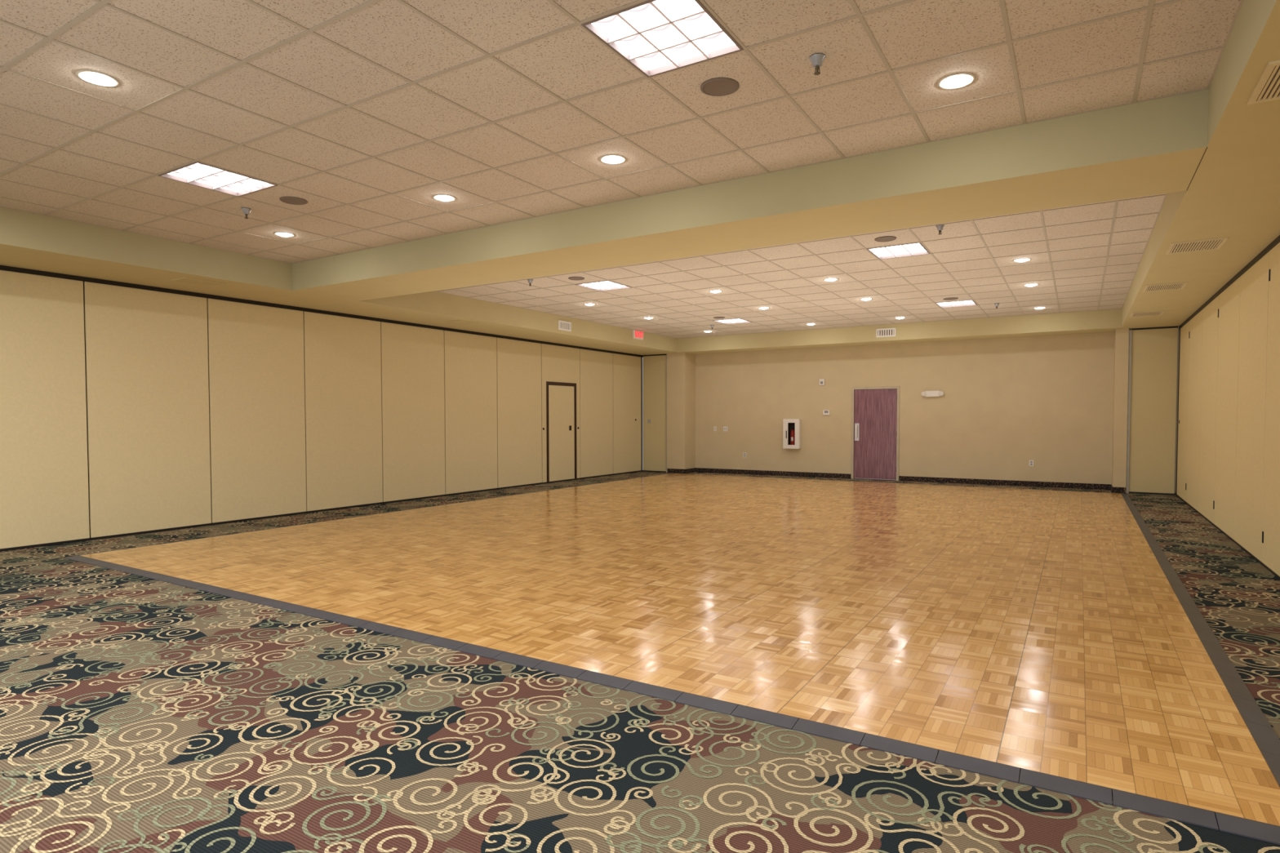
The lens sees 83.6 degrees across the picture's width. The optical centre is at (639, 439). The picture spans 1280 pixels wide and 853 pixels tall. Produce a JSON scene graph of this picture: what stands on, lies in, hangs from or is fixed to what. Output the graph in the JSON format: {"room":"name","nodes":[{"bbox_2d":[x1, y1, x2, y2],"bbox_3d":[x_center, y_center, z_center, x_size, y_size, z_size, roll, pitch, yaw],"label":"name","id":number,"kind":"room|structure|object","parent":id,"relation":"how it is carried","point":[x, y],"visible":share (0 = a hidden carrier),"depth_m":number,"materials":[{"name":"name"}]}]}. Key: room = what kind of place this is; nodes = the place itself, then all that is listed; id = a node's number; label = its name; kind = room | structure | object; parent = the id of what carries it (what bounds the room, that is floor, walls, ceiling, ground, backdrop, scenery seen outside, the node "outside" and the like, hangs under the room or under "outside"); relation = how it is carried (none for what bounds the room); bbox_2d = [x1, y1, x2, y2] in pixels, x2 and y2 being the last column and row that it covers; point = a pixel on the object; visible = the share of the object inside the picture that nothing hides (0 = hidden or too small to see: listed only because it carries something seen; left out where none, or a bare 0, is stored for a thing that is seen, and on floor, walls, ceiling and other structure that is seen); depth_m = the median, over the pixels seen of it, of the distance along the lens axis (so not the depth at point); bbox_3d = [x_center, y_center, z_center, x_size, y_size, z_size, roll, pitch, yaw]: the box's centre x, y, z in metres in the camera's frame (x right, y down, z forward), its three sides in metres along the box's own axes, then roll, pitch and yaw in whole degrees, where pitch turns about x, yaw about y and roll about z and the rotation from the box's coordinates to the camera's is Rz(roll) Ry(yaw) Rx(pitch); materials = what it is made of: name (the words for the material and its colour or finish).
{"room":"hotel ballroom","nodes":[
{"label":"hotel ballroom","id":0,"kind":"room"},
{"bbox_2d":[0,265,643,551],"bbox_3d":[-5.439,-0.404,9.967,0.152,3.050,20.910,1,2,32],"label":"wall","id":1,"kind":"structure","parent":0,"point":[126,409],"depth_m":9.88,"materials":[{"name":"beige metal"}]},
{"bbox_2d":[546,381,577,483],"bbox_3d":[-1.739,-0.175,15.885,0.050,2.190,1.070,1,2,32],"label":"door","id":2,"kind":"structure","parent":1,"relation":"in","point":[561,401],"depth_m":15.87,"materials":[{"name":"fabric"}]},
{"bbox_2d":[0,0,1279,355],"bbox_3d":[-0.445,-2.153,7.123,11.706,0.612,21.787,1,2,32],"label":"ceiling","id":3,"kind":"structure","parent":0,"point":[1088,139],"depth_m":5.24,"materials":[{"name":"tile"}]},
{"bbox_2d":[75,70,119,87],"bbox_3d":[-3.148,-2.113,4.155,0.206,0.072,0.206,1,2,32],"label":"recessed light","id":4,"kind":"object","parent":3,"relation":"in","point":[95,77],"visible":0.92,"depth_m":4.14,"materials":[{"name":"white plastic"}]},
{"bbox_2d":[170,276,225,286],"bbox_3d":[-5.249,-1.878,8.506,0.340,0.012,0.450,1,2,32],"label":"ceiling vent","id":5,"kind":"object","parent":3,"relation":"in","point":[185,279],"visible":1,"depth_m":8.49,"materials":[{"name":"paint"}]},
{"bbox_2d":[158,161,277,196],"bbox_3d":[-3.485,-2.169,5.922,0.594,0.048,0.653,1,2,32],"label":"light","id":6,"kind":"object","parent":3,"relation":"attached to","point":[197,173],"visible":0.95,"depth_m":5.96,"materials":[{"name":"paint"}]},
{"bbox_2d":[241,208,251,218],"bbox_3d":[-3.710,-2.130,6.742,0.084,0.087,0.084,1,2,32],"label":"sprinkler","id":7,"kind":"object","parent":3,"relation":"attached to","point":[246,211],"visible":1,"depth_m":6.72,"materials":[{"name":"silver metal"}]},
{"bbox_2d":[273,231,294,236],"bbox_3d":[-3.822,-2.222,7.689,0.206,0.072,0.206,1,2,32],"label":"recessed light","id":8,"kind":"object","parent":3,"relation":"in","point":[278,233],"visible":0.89,"depth_m":7.66,"materials":[{"name":"white plastic"}]},
{"bbox_2d":[279,196,307,204],"bbox_3d":[-3.140,-2.165,6.485,0.230,0.011,0.230,1,2,32],"label":"ceiling speaker","id":9,"kind":"object","parent":3,"relation":"attached to","point":[290,200],"visible":1,"depth_m":6.47},
{"bbox_2d":[281,198,305,204],"bbox_3d":[-3.140,-2.164,6.485,0.194,0.003,0.194,1,2,32],"label":"grille","id":10,"kind":"object","parent":9,"relation":"attached to","point":[290,201],"depth_m":6.49,"materials":[{"name":"brown metal"}]},
{"bbox_2d":[432,194,456,201],"bbox_3d":[-1.756,-2.186,6.421,0.206,0.072,0.206,1,2,32],"label":"recessed light","id":11,"kind":"object","parent":3,"relation":"in","point":[443,197],"visible":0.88,"depth_m":6.39,"materials":[{"name":"white plastic"}]},
{"bbox_2d":[445,320,479,324],"bbox_3d":[-3.016,-1.997,12.179,0.340,0.012,0.450,1,2,32],"label":"ceiling vent","id":12,"kind":"object","parent":3,"relation":"in","point":[458,322],"visible":1,"depth_m":12.16,"materials":[{"name":"paint"}]},
{"bbox_2d":[527,279,533,285],"bbox_3d":[-1.570,-2.242,10.226,0.084,0.087,0.084,1,2,32],"label":"sprinkler","id":13,"kind":"object","parent":3,"relation":"attached to","point":[530,281],"visible":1,"depth_m":10.20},
{"bbox_2d":[558,320,571,331],"bbox_3d":[-1.466,-2.221,13.955,0.012,0.180,0.400,1,2,32],"label":"ceiling vent","id":14,"kind":"object","parent":3,"relation":"in","point":[562,325],"visible":1,"depth_m":13.94,"materials":[{"name":"white plastic"}]},
{"bbox_2d":[568,276,584,279],"bbox_3d":[-0.900,-2.283,10.130,0.230,0.011,0.230,1,2,32],"label":"ceiling speaker","id":15,"kind":"object","parent":3,"relation":"attached to","point":[570,277],"visible":1,"depth_m":10.12},
{"bbox_2d":[569,277,582,279],"bbox_3d":[-0.900,-2.281,10.130,0.194,0.003,0.194,1,2,32],"label":"grille","id":16,"kind":"object","parent":15,"relation":"attached to","point":[571,278],"depth_m":10.14,"materials":[{"name":"metal"}]},
{"bbox_2d":[575,280,631,291],"bbox_3d":[-0.539,-2.324,10.717,0.594,0.048,0.653,1,2,32],"label":"light","id":17,"kind":"object","parent":3,"relation":"attached to","point":[602,286],"visible":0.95,"depth_m":10.80,"materials":[{"name":"plastic"}]},
{"bbox_2d":[599,154,626,164],"bbox_3d":[-0.207,-2.158,5.470,0.206,0.072,0.206,1,2,32],"label":"recessed light","id":18,"kind":"object","parent":3,"relation":"in","point":[613,159],"visible":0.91,"depth_m":5.44,"materials":[{"name":"white plastic"}]},
{"bbox_2d":[632,329,643,339],"bbox_3d":[-0.039,-2.379,16.232,0.058,0.190,0.400,1,2,32],"label":"exit sign","id":19,"kind":"object","parent":3,"relation":"attached to","point":[638,335],"visible":1,"depth_m":16.17,"materials":[{"name":"red plastic"}]},
{"bbox_2d":[581,0,743,77],"bbox_3d":[0.130,-2.105,3.703,0.594,0.048,0.653,1,2,32],"label":"light","id":20,"kind":"object","parent":3,"relation":"attached to","point":[655,37],"visible":0.97,"depth_m":3.72,"materials":[{"name":"paint"}]},
{"bbox_2d":[709,290,722,293],"bbox_3d":[1.190,-2.340,11.216,0.206,0.072,0.206,1,2,32],"label":"recessed light","id":21,"kind":"object","parent":3,"relation":"in","point":[713,291],"visible":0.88,"depth_m":11.18,"materials":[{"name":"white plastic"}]},
{"bbox_2d":[700,77,738,96],"bbox_3d":[0.475,-2.101,4.266,0.230,0.011,0.230,1,2,32],"label":"ceiling speaker","id":22,"kind":"object","parent":3,"relation":"attached to","point":[717,86],"visible":1,"depth_m":4.26},
{"bbox_2d":[703,80,735,94],"bbox_3d":[0.475,-2.100,4.266,0.194,0.003,0.194,1,2,32],"label":"grille","id":23,"kind":"object","parent":22,"relation":"attached to","point":[710,86],"depth_m":4.26,"materials":[{"name":"brown metal"}]},
{"bbox_2d":[714,318,751,324],"bbox_3d":[1.899,-2.452,14.686,0.594,0.048,0.653,1,2,32],"label":"light","id":24,"kind":"object","parent":3,"relation":"attached to","point":[735,320],"visible":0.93,"depth_m":14.76,"materials":[{"name":"paint"}]},
{"bbox_2d":[809,53,825,75],"bbox_3d":[0.971,-2.048,3.916,0.084,0.087,0.084,1,2,32],"label":"sprinkler","id":25,"kind":"object","parent":3,"relation":"attached to","point":[816,60],"visible":1,"depth_m":3.90,"materials":[{"name":"silver metal"}]},
{"bbox_2d":[823,278,838,281],"bbox_3d":[2.739,-2.313,10.265,0.206,0.072,0.206,1,2,32],"label":"recessed light","id":26,"kind":"object","parent":3,"relation":"in","point":[826,279],"visible":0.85,"depth_m":10.23,"materials":[{"name":"white plastic"}]},
{"bbox_2d":[859,297,872,300],"bbox_3d":[3.785,-2.368,11.969,0.206,0.072,0.206,1,2,32],"label":"recessed light","id":27,"kind":"object","parent":3,"relation":"in","point":[864,299],"visible":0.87,"depth_m":11.94,"materials":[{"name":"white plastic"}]},
{"bbox_2d":[874,235,896,241],"bbox_3d":[2.715,-2.219,7.912,0.230,0.011,0.230,1,2,32],"label":"ceiling speaker","id":28,"kind":"object","parent":3,"relation":"attached to","point":[886,238],"visible":1,"depth_m":7.89},
{"bbox_2d":[876,237,894,241],"bbox_3d":[2.715,-2.217,7.912,0.194,0.003,0.194,1,2,32],"label":"grille","id":29,"kind":"object","parent":28,"relation":"attached to","point":[878,239],"depth_m":7.93,"materials":[{"name":"metal"}]},
{"bbox_2d":[875,328,895,337],"bbox_3d":[5.238,-2.281,15.237,0.400,0.180,0.012,1,2,32],"label":"ceiling vent","id":30,"kind":"object","parent":3,"relation":"in","point":[885,332],"visible":1,"depth_m":15.23,"materials":[{"name":"white plastic"}]},
{"bbox_2d":[866,242,930,259],"bbox_3d":[3.076,-2.260,8.499,0.594,0.048,0.653,1,2,32],"label":"light","id":31,"kind":"object","parent":3,"relation":"attached to","point":[911,249],"visible":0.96,"depth_m":8.57,"materials":[{"name":"paint"}]},
{"bbox_2d":[935,224,944,234],"bbox_3d":[3.090,-2.159,7.366,0.084,0.087,0.084,1,2,32],"label":"sprinkler","id":32,"kind":"object","parent":3,"relation":"attached to","point":[940,227],"visible":1,"depth_m":7.35,"materials":[{"name":"silver metal"}]},
{"bbox_2d":[942,297,958,300],"bbox_3d":[5.179,-2.348,11.923,0.230,0.011,0.230,1,2,32],"label":"ceiling speaker","id":33,"kind":"object","parent":3,"relation":"attached to","point":[950,298],"visible":1,"depth_m":11.93},
{"bbox_2d":[937,72,975,89],"bbox_3d":[1.859,-2.122,4.202,0.206,0.072,0.206,1,2,32],"label":"recessed light","id":34,"kind":"object","parent":3,"relation":"in","point":[960,80],"visible":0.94,"depth_m":4.18,"materials":[{"name":"white glass"}]},
{"bbox_2d":[935,299,977,307],"bbox_3d":[5.514,-2.388,12.468,0.594,0.048,0.653,1,2,32],"label":"light","id":35,"kind":"object","parent":3,"relation":"attached to","point":[962,303],"visible":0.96,"depth_m":12.57,"materials":[{"name":"paint"}]},
{"bbox_2d":[1013,257,1031,262],"bbox_3d":[4.804,-2.276,8.998,0.206,0.072,0.206,1,2,32],"label":"recessed light","id":36,"kind":"object","parent":3,"relation":"in","point":[1023,260],"visible":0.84,"depth_m":8.96,"materials":[{"name":"white plastic"}]},
{"bbox_2d":[1023,283,1039,286],"bbox_3d":[5.851,-2.331,10.701,0.206,0.072,0.206,1,2,32],"label":"recessed light","id":37,"kind":"object","parent":3,"relation":"in","point":[1033,284],"visible":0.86,"depth_m":10.66,"materials":[{"name":"white plastic"}]},
{"bbox_2d":[1033,306,1045,309],"bbox_3d":[7.243,-2.404,12.967,0.206,0.072,0.206,1,2,32],"label":"recessed light","id":38,"kind":"object","parent":3,"relation":"in","point":[1037,308],"visible":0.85,"depth_m":12.92,"materials":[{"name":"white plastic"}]},
{"bbox_2d":[1129,310,1164,316],"bbox_3d":[7.994,-1.985,11.286,0.420,0.012,0.500,1,2,32],"label":"ceiling vent","id":39,"kind":"object","parent":3,"relation":"in","point":[1151,313],"visible":1,"depth_m":11.26,"materials":[{"name":"beige metal"}]},
{"bbox_2d":[1142,281,1187,292],"bbox_3d":[6.556,-1.910,8.943,0.420,0.012,0.500,1,2,32],"label":"ceiling vent","id":40,"kind":"object","parent":3,"relation":"in","point":[1174,286],"visible":1,"depth_m":8.92,"materials":[{"name":"beige metal"}]},
{"bbox_2d":[1165,236,1228,254],"bbox_3d":[5.277,-1.841,6.796,0.420,0.012,0.500,1,2,32],"label":"ceiling vent","id":41,"kind":"object","parent":3,"relation":"in","point":[1211,243],"visible":1,"depth_m":6.78,"materials":[{"name":"beige metal"}]},
{"bbox_2d":[1246,59,1279,105],"bbox_3d":[3.193,-1.731,3.384,0.420,0.012,0.500,1,2,32],"label":"ceiling vent","id":42,"kind":"object","parent":3,"relation":"in","point":[1268,87],"visible":1,"depth_m":3.50,"materials":[{"name":"beige metal"}]},
{"bbox_2d":[0,471,1279,852],"bbox_3d":[-0.467,1.190,7.245,11.759,0.019,21.687,1,2,32],"label":"floor","id":43,"kind":"structure","parent":0,"point":[1049,637],"depth_m":3.90,"materials":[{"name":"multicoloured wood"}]},
{"bbox_2d":[666,328,1179,493],"bbox_3d":[5.037,-0.612,16.098,11.506,3.050,0.727,1,2,32],"label":"wall","id":44,"kind":"structure","parent":0,"point":[1059,403],"depth_m":15.56,"materials":[{"name":"paint"}]},
{"bbox_2d":[643,354,666,472],"bbox_3d":[0.409,-0.683,18.588,0.752,3.048,0.090,1,2,32],"label":"door","id":45,"kind":"structure","parent":44,"relation":"in","point":[655,366],"depth_m":18.58,"materials":[{"name":"fabric"}]},
{"bbox_2d":[666,467,695,473],"bbox_3d":[1.076,0.789,18.487,0.519,0.109,0.598,1,2,32],"label":"baseboard","id":46,"kind":"structure","parent":44,"relation":"attached to","point":[668,470],"depth_m":18.26,"materials":[{"name":"carpet"}]},
{"bbox_2d":[723,426,727,431],"bbox_3d":[2.164,-0.276,18.125,0.120,0.120,0.018,1,2,32],"label":"light switch","id":47,"kind":"object","parent":44,"relation":"attached to","point":[725,428],"visible":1,"depth_m":18.13,"materials":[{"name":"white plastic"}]},
{"bbox_2d":[782,418,800,448],"bbox_3d":[3.642,-0.142,17.135,0.400,0.710,0.164,1,2,32],"label":"fire extinguisher cabinet","id":48,"kind":"object","parent":44,"relation":"attached to","point":[791,427],"visible":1,"depth_m":17.08,"materials":[{"name":"white metal"}]},
{"bbox_2d":[819,378,824,385],"bbox_3d":[4.263,-1.352,16.773,0.120,0.150,0.064,1,2,32],"label":"fire alarm strobe","id":49,"kind":"object","parent":44,"relation":"attached to","point":[821,380],"visible":1,"depth_m":16.75,"materials":[{"name":"white plastic"}]},
{"bbox_2d":[822,409,830,415],"bbox_3d":[4.367,-0.636,16.752,0.160,0.120,0.032,1,2,32],"label":"thermostat","id":50,"kind":"object","parent":44,"relation":"attached to","point":[825,412],"visible":1,"depth_m":16.74,"materials":[{"name":"white plastic"}]},
{"bbox_2d":[850,386,899,480],"bbox_3d":[5.332,-0.146,16.216,1.058,2.108,0.162,1,2,32],"label":"door","id":51,"kind":"structure","parent":44,"relation":"in","point":[875,411],"depth_m":16.20,"materials":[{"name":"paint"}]},
{"bbox_2d":[695,467,1111,489],"bbox_3d":[5.294,0.854,16.242,9.020,0.109,0.012,1,2,32],"label":"baseboard","id":52,"kind":"structure","parent":44,"relation":"attached to","point":[947,480],"depth_m":15.48,"materials":[{"name":"carpet"}]},
{"bbox_2d":[920,391,943,396],"bbox_3d":[6.335,-0.995,15.494,0.460,0.130,0.094,1,2,32],"label":"emergency light","id":53,"kind":"object","parent":44,"relation":"attached to","point":[926,393],"visible":1,"depth_m":15.48,"materials":[{"name":"white plastic"}]},
{"bbox_2d":[1029,460,1033,466],"bbox_3d":[7.979,0.477,14.581,0.080,0.120,0.010,1,2,32],"label":"wall outlet","id":54,"kind":"object","parent":44,"relation":"attached to","point":[1031,462],"visible":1,"depth_m":14.58,"materials":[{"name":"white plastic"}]},
{"bbox_2d":[1111,484,1125,493],"bbox_3d":[9.074,0.931,13.578,0.213,0.109,0.598,1,2,32],"label":"baseboard","id":55,"kind":"structure","parent":44,"relation":"attached to","point":[1114,490],"depth_m":13.33,"materials":[{"name":"carpet"}]},
{"bbox_2d":[1125,325,1177,495],"bbox_3d":[9.361,-0.524,13.094,0.730,3.048,0.090,1,2,32],"label":"partition panel","id":56,"kind":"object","parent":44,"relation":"in","point":[1153,351],"depth_m":13.08,"materials":[{"name":"fabric"}]},
{"bbox_2d":[1175,235,1279,579],"bbox_3d":[4.305,-0.232,3.987,0.152,3.050,20.910,1,2,32],"label":"wall","id":57,"kind":"structure","parent":0,"point":[1228,451],"depth_m":8.12,"materials":[{"name":"beige metal"}]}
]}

